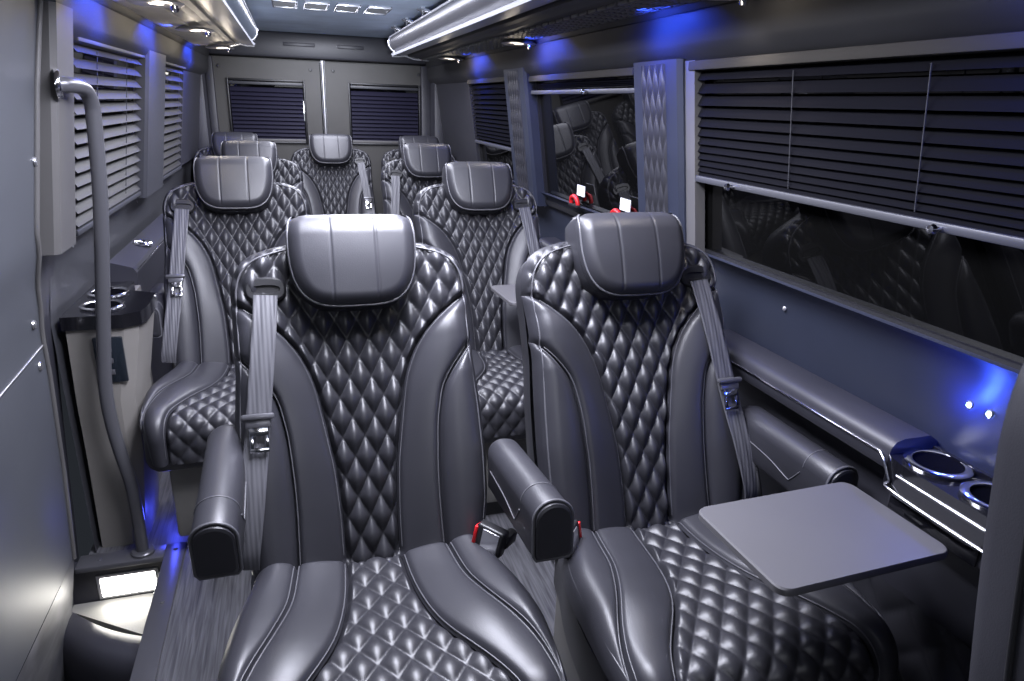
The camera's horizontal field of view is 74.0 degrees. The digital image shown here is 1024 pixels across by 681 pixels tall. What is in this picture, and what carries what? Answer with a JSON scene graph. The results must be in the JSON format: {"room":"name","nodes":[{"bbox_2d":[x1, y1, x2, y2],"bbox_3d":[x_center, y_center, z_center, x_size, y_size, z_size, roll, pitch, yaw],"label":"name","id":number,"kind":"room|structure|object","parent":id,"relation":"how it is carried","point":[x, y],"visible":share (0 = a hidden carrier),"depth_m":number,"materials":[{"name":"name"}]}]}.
{"room":"vehicle interior","nodes":[
{"label":"vehicle interior","id":0,"kind":"room"},
{"bbox_2d":[50,0,209,551],"bbox_3d":[-1.533,-0.657,3.231,0.380,1.785,3.260,-4,20,-17],"label":"wall","id":1,"kind":"structure","parent":0,"point":[108,22],"depth_m":2.22,"materials":[{"name":"grey plastic"}]},
{"bbox_2d":[0,0,76,680],"bbox_3d":[-0.819,0.386,0.682,0.282,2.072,2.660,-4,20,-17],"label":"door","id":2,"kind":"structure","parent":1,"relation":"in","point":[38,549],"depth_m":1.62,"materials":[{"name":"black plastic"}]},
{"bbox_2d":[40,1,75,255],"bbox_3d":[-1.127,-0.510,1.669,0.142,0.575,0.155,-4,20,-17],"label":"trim","id":3,"kind":"structure","parent":1,"relation":"attached to","point":[57,134],"depth_m":1.64,"materials":[{"name":"grey plastic"}]},
{"bbox_2d":[41,255,78,607],"bbox_3d":[-1.296,0.361,1.973,0.132,1.300,0.180,-4,20,-17],"label":"trim","id":4,"kind":"structure","parent":1,"relation":"attached to","point":[48,261],"depth_m":1.91,"materials":[{"name":"plastic"}]},
{"bbox_2d":[73,48,134,212],"bbox_3d":[-1.337,-0.684,2.219,0.099,0.550,0.920,-4,20,-17],"label":"window","id":5,"kind":"structure","parent":1,"relation":"in","point":[76,54],"depth_m":2.23,"materials":[{"name":"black glass"}]},
{"bbox_2d":[73,37,144,235],"bbox_3d":[-1.309,-0.688,2.227,0.102,0.530,0.890,-4,20,-17],"label":"window blind","id":6,"kind":"object","parent":5,"relation":"attached to","point":[122,178],"visible":0.67,"depth_m":2.22,"materials":[{"name":"grey plastic"}]},
{"bbox_2d":[53,69,154,558],"bbox_3d":[-1.107,0.020,1.863,0.120,1.418,0.197,-4,20,-17],"label":"handle","id":7,"kind":"object","parent":1,"relation":"attached to","point":[63,84],"visible":1,"depth_m":1.86,"materials":[{"name":"grey metal"}]},
{"bbox_2d":[73,562,161,604],"bbox_3d":[-0.970,1.137,1.360,0.380,0.318,1.885,-4,20,-17],"label":"trim","id":8,"kind":"structure","parent":1,"relation":"attached to","point":[85,589],"depth_m":2.12,"materials":[{"name":"plastic"}]},
{"bbox_2d":[63,612,141,680],"bbox_3d":[-1.184,0.945,1.993,0.433,0.188,0.126,8,20,16],"label":"step cover","id":9,"kind":"structure","parent":8,"relation":"on","point":[91,651],"depth_m":1.95,"materials":[{"name":"plastic"}]},
{"bbox_2d":[72,592,153,635],"bbox_3d":[-1.201,0.891,2.066,0.297,0.085,0.231,-4,20,-17],"label":"step","id":10,"kind":"structure","parent":8,"relation":"attached to","point":[128,615],"depth_m":2.09,"materials":[{"name":"grey plastic"}]},
{"bbox_2d":[96,567,158,598],"bbox_3d":[-1.210,0.768,2.148,0.176,0.088,0.010,-4,20,-17],"label":"step light","id":11,"kind":"object","parent":8,"relation":"attached to","point":[119,584],"visible":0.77,"depth_m":2.14,"materials":[{"name":"white plastic"}]},
{"bbox_2d":[75,541,186,680],"bbox_3d":[-0.924,0.973,1.319,0.305,0.021,1.890,-4,20,-17],"label":"trim","id":12,"kind":"structure","parent":1,"relation":"attached to","point":[147,661],"depth_m":2.00,"materials":[{"name":"grey metal"}]},
{"bbox_2d":[134,50,165,197],"bbox_3d":[-1.502,-0.895,2.812,0.139,0.550,0.400,-4,20,-17],"label":"trim","id":13,"kind":"structure","parent":1,"relation":"attached to","point":[152,70],"depth_m":2.71,"materials":[{"name":"grey plastic"}]},
{"bbox_2d":[164,71,179,137],"bbox_3d":[-1.699,-1.080,3.326,0.099,0.550,0.780,-4,20,-17],"label":"window","id":14,"kind":"structure","parent":1,"relation":"in","point":[167,72],"depth_m":3.48,"materials":[{"name":"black glass"}]},
{"bbox_2d":[163,62,185,179],"bbox_3d":[-1.671,-1.084,3.334,0.102,0.530,0.680,-4,20,-17],"label":"window blind","id":15,"kind":"object","parent":14,"relation":"attached to","point":[171,165],"visible":0.56,"depth_m":3.38,"materials":[{"name":"grey plastic"}]},
{"bbox_2d":[113,0,257,46],"bbox_3d":[-0.851,-0.889,1.526,0.342,0.145,4.819,-4,20,-17],"label":"luggage rack","id":16,"kind":"object","parent":1,"relation":"attached to","point":[232,22],"visible":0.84,"depth_m":2.55,"materials":[{"name":"grey metal"}]},
{"bbox_2d":[127,0,183,12],"bbox_3d":[-0.966,-0.911,1.847,0.140,0.032,0.139,-4,20,-17],"label":"reading lamp","id":17,"kind":"object","parent":16,"relation":"attached to","point":[174,5],"visible":1,"depth_m":1.84,"materials":[{"name":"silver metal"}]},
{"bbox_2d":[175,26,214,36],"bbox_3d":[-1.213,-1.182,2.603,0.140,0.032,0.139,-4,20,-17],"label":"reading lamp","id":18,"kind":"object","parent":16,"relation":"attached to","point":[191,29],"visible":1,"depth_m":2.57,"materials":[{"name":"silver metal"}]},
{"bbox_2d":[205,45,233,52],"bbox_3d":[-1.512,-1.511,3.521,0.140,0.032,0.139,-4,20,-17],"label":"reading lamp","id":19,"kind":"object","parent":16,"relation":"attached to","point":[229,49],"visible":1,"depth_m":3.48,"materials":[{"name":"silver metal"}]},
{"bbox_2d":[198,55,219,149],"bbox_3d":[-2.053,-1.085,4.664,0.150,1.620,0.300,-4,20,-17],"label":"trim","id":20,"kind":"structure","parent":1,"relation":"attached to","point":[208,112],"depth_m":4.44,"materials":[{"name":"plastic"}]},
{"bbox_2d":[193,61,323,181],"bbox_3d":[-1.363,-1.290,5.005,1.850,1.830,0.040,-4,20,-17],"label":"wall","id":21,"kind":"structure","parent":0,"point":[319,61],"depth_m":4.83,"materials":[{"name":"plastic"}]},
{"bbox_2d":[211,55,322,160],"bbox_3d":[-1.688,-1.138,4.823,0.705,1.600,0.075,-4,20,-17],"label":"door","id":22,"kind":"structure","parent":21,"relation":"in","point":[225,68],"depth_m":4.60,"materials":[{"name":"grey metal"}]},
{"bbox_2d":[229,80,305,141],"bbox_3d":[-1.667,-1.562,4.654,0.471,0.388,0.030,-4,20,-17],"label":"window blind","id":23,"kind":"object","parent":21,"relation":"attached to","point":[274,114],"visible":0.83,"depth_m":4.65,"materials":[{"name":"black plastic"}]},
{"bbox_2d":[209,30,425,65],"bbox_3d":[-1.305,-2.000,4.646,1.650,0.160,0.202,-4,20,-17],"label":"trim","id":24,"kind":"structure","parent":21,"relation":"attached to","point":[268,44],"depth_m":4.57,"materials":[{"name":"plastic"}]},
{"bbox_2d":[320,61,327,133],"bbox_3d":[-1.324,-1.168,4.901,0.026,1.570,0.048,-4,20,-17],"label":"door frame","id":25,"kind":"structure","parent":21,"relation":"attached to","point":[321,62],"depth_m":4.70,"materials":[{"name":"silver metal"}]},
{"bbox_2d":[324,61,420,213],"bbox_3d":[-0.981,-1.187,5.036,0.715,1.600,0.075,-4,20,-17],"label":"door","id":26,"kind":"structure","parent":21,"relation":"in","point":[339,76],"depth_m":4.80,"materials":[{"name":"grey metal"}]},
{"bbox_2d":[350,85,417,143],"bbox_3d":[-0.909,-1.615,4.882,0.476,0.388,0.030,-4,20,-17],"label":"window blind","id":27,"kind":"object","parent":26,"relation":"attached to","point":[377,117],"visible":0.88,"depth_m":4.88,"materials":[{"name":"black"}]},
{"bbox_2d":[89,471,556,680],"bbox_3d":[-0.468,0.615,2.457,1.840,0.040,6.100,-4,20,-17],"label":"floor","id":28,"kind":"structure","parent":0,"point":[204,614],"depth_m":1.98,"materials":[{"name":"grey wood"}]},
{"bbox_2d":[59,281,162,547],"bbox_3d":[-1.263,0.208,2.293,0.215,0.782,0.505,-4,20,-17],"label":"base cabinet","id":29,"kind":"object","parent":28,"relation":"on","point":[132,309],"visible":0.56,"depth_m":2.07,"materials":[{"name":"black"}]},
{"bbox_2d":[59,281,157,330],"bbox_3d":[-1.234,-0.117,2.131,0.210,0.040,0.405,-4,20,-17],"label":"cup holder","id":30,"kind":"object","parent":29,"relation":"on","point":[131,309],"depth_m":2.01,"materials":[{"name":"black plastic"}]},
{"bbox_2d":[111,349,115,374],"bbox_3d":[-1.177,0.060,1.989,0.020,0.086,0.004,-4,20,-17],"label":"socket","id":31,"kind":"object","parent":29,"relation":"attached to","point":[113,351],"depth_m":1.99,"materials":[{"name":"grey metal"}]},
{"bbox_2d":[110,213,172,383],"bbox_3d":[-1.568,-0.104,3.079,0.093,0.797,1.270,-4,20,-17],"label":"ledge","id":32,"kind":"object","parent":28,"relation":"on","point":[141,261],"visible":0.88,"depth_m":2.65,"materials":[{"name":"plastic"}]},
{"bbox_2d":[139,156,309,535],"bbox_3d":[-0.927,-0.005,2.344,0.663,1.174,0.868,-4,20,-17],"label":"seat","id":33,"kind":"object","parent":28,"relation":"on","point":[233,210],"visible":0.52,"depth_m":2.38,"materials":[{"name":"black leather"}]},
{"bbox_2d":[143,373,227,471],"bbox_3d":[-0.882,0.241,2.252,0.559,0.123,0.484,-4,20,-17],"label":"seat cushion","id":34,"kind":"object","parent":33,"relation":"on","point":[182,448],"depth_m":1.98,"materials":[{"name":"grey leather"}]},
{"bbox_2d":[194,156,272,209],"bbox_3d":[-0.999,-0.569,2.451,0.266,0.183,0.160,-4,20,-17],"label":"cushion","id":35,"kind":"object","parent":33,"relation":"on","point":[220,182],"depth_m":2.41,"materials":[{"name":"black leather"}]},
{"bbox_2d":[193,132,278,160],"bbox_3d":[-1.630,-0.628,4.080,0.567,1.167,0.868,-4,20,-17],"label":"seat","id":36,"kind":"object","parent":28,"relation":"on","point":[217,138],"visible":0.09,"depth_m":4.14,"materials":[{"name":"black leather"}]},
{"bbox_2d":[212,132,257,155],"bbox_3d":[-1.701,-1.188,4.186,0.266,0.183,0.160,-4,20,-17],"label":"cushion","id":37,"kind":"object","parent":36,"relation":"on","point":[217,137],"depth_m":4.13,"materials":[{"name":"black leather"}]},
{"bbox_2d":[220,140,303,192],"bbox_3d":[-1.232,-0.357,3.340,0.615,1.167,0.868,-4,20,-17],"label":"seat","id":38,"kind":"object","parent":28,"relation":"on","point":[285,171],"visible":0.06,"depth_m":3.43,"materials":[{"name":"black leather"}]},
{"bbox_2d":[221,140,276,171],"bbox_3d":[-1.326,-0.916,3.439,0.266,0.183,0.160,-4,20,-17],"label":"cushion","id":39,"kind":"object","parent":38,"relation":"on","point":[268,149],"depth_m":3.40,"materials":[{"name":"black leather"}]},
{"bbox_2d":[291,134,375,214],"bbox_3d":[-1.087,-0.666,4.244,0.567,1.167,0.868,-4,20,-17],"label":"seat","id":40,"kind":"object","parent":28,"relation":"on","point":[337,177],"visible":0.28,"depth_m":4.35,"materials":[{"name":"black leather"}]},
{"bbox_2d":[309,134,351,163],"bbox_3d":[-1.157,-1.225,4.349,0.266,0.183,0.160,-4,20,-17],"label":"cushion","id":41,"kind":"object","parent":40,"relation":"on","point":[323,148],"depth_m":4.30,"materials":[{"name":"black leather"}]},
{"bbox_2d":[188,214,573,680],"bbox_3d":[-0.264,0.376,1.347,0.639,1.150,0.868,-4,20,-17],"label":"seat","id":42,"kind":"object","parent":28,"relation":"on","point":[356,438],"visible":1,"depth_m":1.38,"materials":[{"name":"black leather"}]},
{"bbox_2d":[286,214,414,307],"bbox_3d":[-0.338,-0.173,1.446,0.266,0.183,0.160,-4,20,-17],"label":"cushion","id":43,"kind":"object","parent":42,"relation":"on","point":[338,260],"depth_m":1.40,"materials":[{"name":"black leather"}]},
{"bbox_2d":[381,136,454,169],"bbox_3d":[-0.535,-0.704,4.411,0.580,1.166,0.868,-4,20,-17],"label":"seat","id":44,"kind":"object","parent":28,"relation":"on","point":[394,154],"visible":0.05,"depth_m":4.47,"materials":[{"name":"black leather"}]},
{"bbox_2d":[399,136,438,154],"bbox_3d":[-0.612,-1.263,4.514,0.266,0.183,0.160,-4,20,-17],"label":"cushion","id":45,"kind":"object","parent":44,"relation":"on","point":[403,139],"depth_m":4.47,"materials":[{"name":"black leather"}]},
{"bbox_2d":[381,143,458,225],"bbox_3d":[-0.412,-0.431,3.637,0.628,1.167,0.868,-4,20,-17],"label":"seat","id":46,"kind":"object","parent":28,"relation":"on","point":[421,165],"visible":0.22,"depth_m":3.70,"materials":[{"name":"black leather"}]},
{"bbox_2d":[403,143,450,177],"bbox_3d":[-0.466,-0.993,3.747,0.266,0.183,0.160,-4,20,-17],"label":"cushion","id":47,"kind":"object","parent":46,"relation":"on","point":[420,160],"depth_m":3.70,"materials":[{"name":"black leather"}]},
{"bbox_2d":[412,161,541,514],"bbox_3d":[-0.043,-0.046,2.562,0.628,1.167,0.868,-4,20,-17],"label":"seat","id":48,"kind":"object","parent":28,"relation":"on","point":[489,223],"visible":0.52,"depth_m":2.64,"materials":[{"name":"black leather"}]},
{"bbox_2d":[444,161,511,211],"bbox_3d":[-0.130,-0.605,2.663,0.266,0.183,0.160,-4,20,-17],"label":"cushion","id":49,"kind":"object","parent":48,"relation":"on","point":[469,186],"depth_m":2.62,"materials":[{"name":"black leather"}]},
{"bbox_2d":[480,371,525,442],"bbox_3d":[-0.014,0.197,2.464,0.559,0.123,0.484,-4,20,-17],"label":"seat cushion","id":50,"kind":"object","parent":48,"relation":"on","point":[502,421],"depth_m":2.21,"materials":[{"name":"grey leather"}]},
{"bbox_2d":[540,237,669,520],"bbox_3d":[0.323,0.113,2.635,0.130,0.803,1.220,-4,20,-17],"label":"ledge","id":51,"kind":"object","parent":28,"relation":"on","point":[546,241],"visible":0.02,"depth_m":2.98,"materials":[{"name":"plastic"}]},
{"bbox_2d":[491,284,516,305],"bbox_3d":[0.148,-0.165,2.447,0.407,0.032,0.230,-5,20,-20],"label":"tray table","id":52,"kind":"object","parent":51,"relation":"attached to","point":[507,293],"visible":0.27,"depth_m":2.39,"materials":[{"name":"black plastic"}]},
{"bbox_2d":[515,212,898,680],"bbox_3d":[0.356,0.346,1.494,0.618,1.153,0.868,-4,20,-17],"label":"seat","id":53,"kind":"object","parent":28,"relation":"on","point":[635,415],"visible":0.82,"depth_m":1.52,"materials":[{"name":"black leather"}]},
{"bbox_2d":[573,212,683,296],"bbox_3d":[0.275,-0.205,1.592,0.266,0.183,0.160,-4,20,-17],"label":"headrest cover","id":54,"kind":"object","parent":53,"relation":"on","point":[616,254],"depth_m":1.54,"materials":[{"name":"black leather"}]},
{"bbox_2d":[554,531,873,680],"bbox_3d":[0.389,0.582,1.395,0.559,0.123,0.484,-4,20,-17],"label":"seat cushion","id":55,"kind":"object","parent":53,"relation":"on","point":[587,666],"depth_m":1.29,"materials":[{"name":"grey leather"}]},
{"bbox_2d":[723,329,992,680],"bbox_3d":[0.790,0.625,1.204,0.130,0.803,1.700,-4,20,-17],"label":"ledge","id":56,"kind":"object","parent":28,"relation":"on","point":[929,610],"visible":0.28,"depth_m":1.29,"materials":[{"name":"plastic"}]},
{"bbox_2d":[698,482,947,596],"bbox_3d":[0.531,0.335,1.166,0.362,0.032,0.230,-5,20,-19],"label":"tray table","id":57,"kind":"object","parent":56,"relation":"attached to","point":[806,540],"visible":1,"depth_m":1.13,"materials":[{"name":"black plastic"}]},
{"bbox_2d":[882,446,992,549],"bbox_3d":[0.799,0.295,1.091,0.120,0.071,0.405,-4,20,-17],"label":"cup holder","id":58,"kind":"object","parent":56,"relation":"on","point":[951,493],"depth_m":1.17,"materials":[{"name":"black plastic"}]},
{"bbox_2d":[969,364,1023,680],"bbox_3d":[0.714,0.620,0.586,0.500,1.253,0.636,-4,20,-17],"label":"seat","id":59,"kind":"object","parent":28,"relation":"on","point":[997,653],"visible":1,"depth_m":0.63,"materials":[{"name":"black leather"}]},
{"bbox_2d":[244,0,447,37],"bbox_3d":[-0.403,-1.111,1.860,1.090,0.045,6.100,-4,20,-17],"label":"ceiling","id":60,"kind":"structure","parent":0,"point":[266,17],"depth_m":3.61,"materials":[{"name":"fabric"}]},
{"bbox_2d":[272,0,296,8],"bbox_3d":[-1.031,-1.528,3.083,0.108,0.012,0.240,-4,20,-17],"label":"ceiling vent","id":61,"kind":"object","parent":60,"relation":"in","point":[292,4],"visible":1,"depth_m":3.07,"materials":[{"name":"silver metal"}]},
{"bbox_2d":[274,1,294,7],"bbox_3d":[-1.031,-1.528,3.083,0.092,0.008,0.220,-4,20,-17],"label":"grille","id":62,"kind":"object","parent":61,"relation":"attached to","point":[278,4],"depth_m":3.09,"materials":[{"name":"silver metal"}]},
{"bbox_2d":[303,0,329,10],"bbox_3d":[-0.899,-1.537,3.123,0.108,0.012,0.240,-4,20,-17],"label":"ceiling vent","id":63,"kind":"object","parent":60,"relation":"in","point":[308,5],"visible":1,"depth_m":3.09,"materials":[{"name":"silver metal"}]},
{"bbox_2d":[306,4,326,9],"bbox_3d":[-0.899,-1.538,3.123,0.092,0.008,0.220,-4,20,-17],"label":"grille","id":64,"kind":"object","parent":63,"relation":"attached to","point":[308,6],"depth_m":3.14,"materials":[{"name":"silver metal"}]},
{"bbox_2d":[334,3,360,12],"bbox_3d":[-0.767,-1.546,3.163,0.108,0.012,0.240,-4,20,-17],"label":"ceiling vent","id":65,"kind":"object","parent":60,"relation":"in","point":[340,7],"visible":1,"depth_m":3.13,"materials":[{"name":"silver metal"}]},
{"bbox_2d":[336,6,358,11],"bbox_3d":[-0.767,-1.547,3.163,0.092,0.008,0.220,-4,20,-17],"label":"grille","id":66,"kind":"object","parent":65,"relation":"attached to","point":[338,8],"depth_m":3.16,"materials":[{"name":"silver metal"}]},
{"bbox_2d":[363,5,391,14],"bbox_3d":[-0.634,-1.555,3.203,0.108,0.012,0.240,-4,20,-17],"label":"ceiling vent","id":67,"kind":"object","parent":60,"relation":"in","point":[370,9],"visible":1,"depth_m":3.17,"materials":[{"name":"silver metal"}]},
{"bbox_2d":[366,8,387,13],"bbox_3d":[-0.634,-1.556,3.203,0.092,0.008,0.220,-4,20,-17],"label":"grille","id":68,"kind":"object","parent":67,"relation":"attached to","point":[368,10],"depth_m":3.20,"materials":[{"name":"silver metal"}]},
{"bbox_2d":[424,0,1023,475],"bbox_3d":[0.250,-0.295,2.365,0.380,1.785,6.100,-4,20,-17],"label":"wall","id":69,"kind":"structure","parent":0,"point":[925,382],"depth_m":1.44,"materials":[{"name":"plastic"}]},
{"bbox_2d":[420,66,443,143],"bbox_3d":[-0.596,-1.186,5.104,0.160,1.620,0.300,-4,20,-17],"label":"trim","id":70,"kind":"structure","parent":69,"relation":"attached to","point":[431,125],"depth_m":4.87,"materials":[{"name":"plastic"}]},
{"bbox_2d":[472,82,514,184],"bbox_3d":[-0.077,-1.112,3.627,0.094,0.520,0.830,-4,20,-17],"label":"window","id":71,"kind":"structure","parent":69,"relation":"in","point":[487,153],"depth_m":3.72,"materials":[{"name":"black glass"}]},
{"bbox_2d":[467,77,510,150],"bbox_3d":[-0.113,-1.196,3.579,0.075,0.340,0.760,-4,20,-17],"label":"window blind","id":72,"kind":"object","parent":71,"relation":"attached to","point":[490,126],"visible":0.74,"depth_m":3.57,"materials":[{"name":"black plastic"}]},
{"bbox_2d":[503,68,547,205],"bbox_3d":[0.057,-0.929,3.114,0.150,0.580,0.310,-4,20,-17],"label":"trim","id":73,"kind":"structure","parent":69,"relation":"attached to","point":[522,109],"depth_m":3.03,"materials":[{"name":"leather"}]},
{"bbox_2d":[388,0,700,61],"bbox_3d":[0.139,-1.015,1.943,0.350,0.176,5.069,-4,20,-17],"label":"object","id":74,"kind":"object","parent":69,"relation":"attached to","point":[456,28],"visible":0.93,"depth_m":2.37,"materials":[{"name":"grey metal"}]},
{"bbox_2d":[439,56,463,62],"bbox_3d":[-0.336,-1.552,3.757,0.140,0.032,0.139,-4,20,-17],"label":"reading lamp","id":75,"kind":"object","parent":74,"relation":"attached to","point":[458,59],"visible":1,"depth_m":3.71,"materials":[{"name":"silver metal"}]},
{"bbox_2d":[501,40,535,49],"bbox_3d":[0.026,-1.165,2.680,0.140,0.032,0.139,-4,20,-17],"label":"reading lamp","id":76,"kind":"object","parent":74,"relation":"attached to","point":[529,44],"visible":1,"depth_m":2.65,"materials":[{"name":"silver metal"}]},
{"bbox_2d":[714,0,749,6],"bbox_3d":[0.437,-0.704,1.391,0.140,0.032,0.139,-4,20,-17],"label":"reading lamp","id":77,"kind":"object","parent":74,"relation":"attached to","point":[743,3],"visible":1,"depth_m":1.40,"materials":[{"name":"silver metal"}]},
{"bbox_2d":[568,184,584,208],"bbox_3d":[0.257,-0.565,2.665,0.027,0.091,0.140,-4,20,-17],"label":"handle","id":78,"kind":"object","parent":69,"relation":"attached to","point":[580,189],"visible":1,"depth_m":2.66,"materials":[{"name":"red plastic"}]},
{"bbox_2d":[535,76,638,215],"bbox_3d":[0.281,-0.711,2.537,0.097,0.540,1.020,-4,20,-17],"label":"window","id":79,"kind":"structure","parent":69,"relation":"in","point":[587,140],"depth_m":2.52,"materials":[{"name":"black glass"}]},
{"bbox_2d":[528,67,633,94],"bbox_3d":[0.222,-0.924,2.448,0.051,0.075,0.970,-4,20,-17],"label":"window blind","id":80,"kind":"object","parent":79,"relation":"attached to","point":[621,72],"visible":0.79,"depth_m":2.32,"materials":[{"name":"black plastic"}]},
{"bbox_2d":[610,198,630,212],"bbox_3d":[0.370,-0.441,2.319,0.027,0.091,0.140,-4,20,-17],"label":"handle","id":81,"kind":"object","parent":69,"relation":"attached to","point":[625,204],"visible":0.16,"depth_m":2.29,"materials":[{"name":"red plastic"}]},
{"bbox_2d":[633,59,686,242],"bbox_3d":[0.435,-0.524,1.946,0.141,0.505,0.265,-4,20,-17],"label":"trim","id":82,"kind":"structure","parent":69,"relation":"attached to","point":[659,86],"depth_m":1.88,"materials":[{"name":"leather"}]},
{"bbox_2d":[685,60,704,251],"bbox_3d":[0.487,-0.474,1.813,0.102,0.500,0.053,-4,20,-17],"label":"trim","id":83,"kind":"structure","parent":69,"relation":"attached to","point":[695,191],"depth_m":1.80,"materials":[{"name":"grey plastic"}]},
{"bbox_2d":[705,67,1023,369],"bbox_3d":[0.791,-0.167,0.960,0.092,0.500,1.970,-4,20,-17],"label":"window","id":84,"kind":"structure","parent":69,"relation":"in","point":[964,293],"depth_m":1.29,"materials":[{"name":"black glass"}]},
{"bbox_2d":[688,31,1023,249],"bbox_3d":[0.662,-0.359,1.193,0.068,0.298,1.290,-4,20,-17],"label":"window blind","id":85,"kind":"object","parent":84,"relation":"attached to","point":[962,183],"visible":0.94,"depth_m":1.21,"materials":[{"name":"dark painted aluminium slats"},{"name":"grey metal rail"},{"name":"cord"}]},
{"bbox_2d":[965,401,973,408],"bbox_3d":[0.803,0.114,1.195,0.008,0.015,0.015,-4,20,-17],"label":"lamp","id":86,"kind":"object","parent":69,"relation":"attached to","point":[970,404],"visible":1,"depth_m":1.19,"materials":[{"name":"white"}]},
{"bbox_2d":[985,410,994,418],"bbox_3d":[0.814,0.126,1.161,0.008,0.015,0.015,-4,20,-17],"label":"lamp","id":87,"kind":"object","parent":69,"relation":"attached to","point":[990,414],"visible":1,"depth_m":1.16,"materials":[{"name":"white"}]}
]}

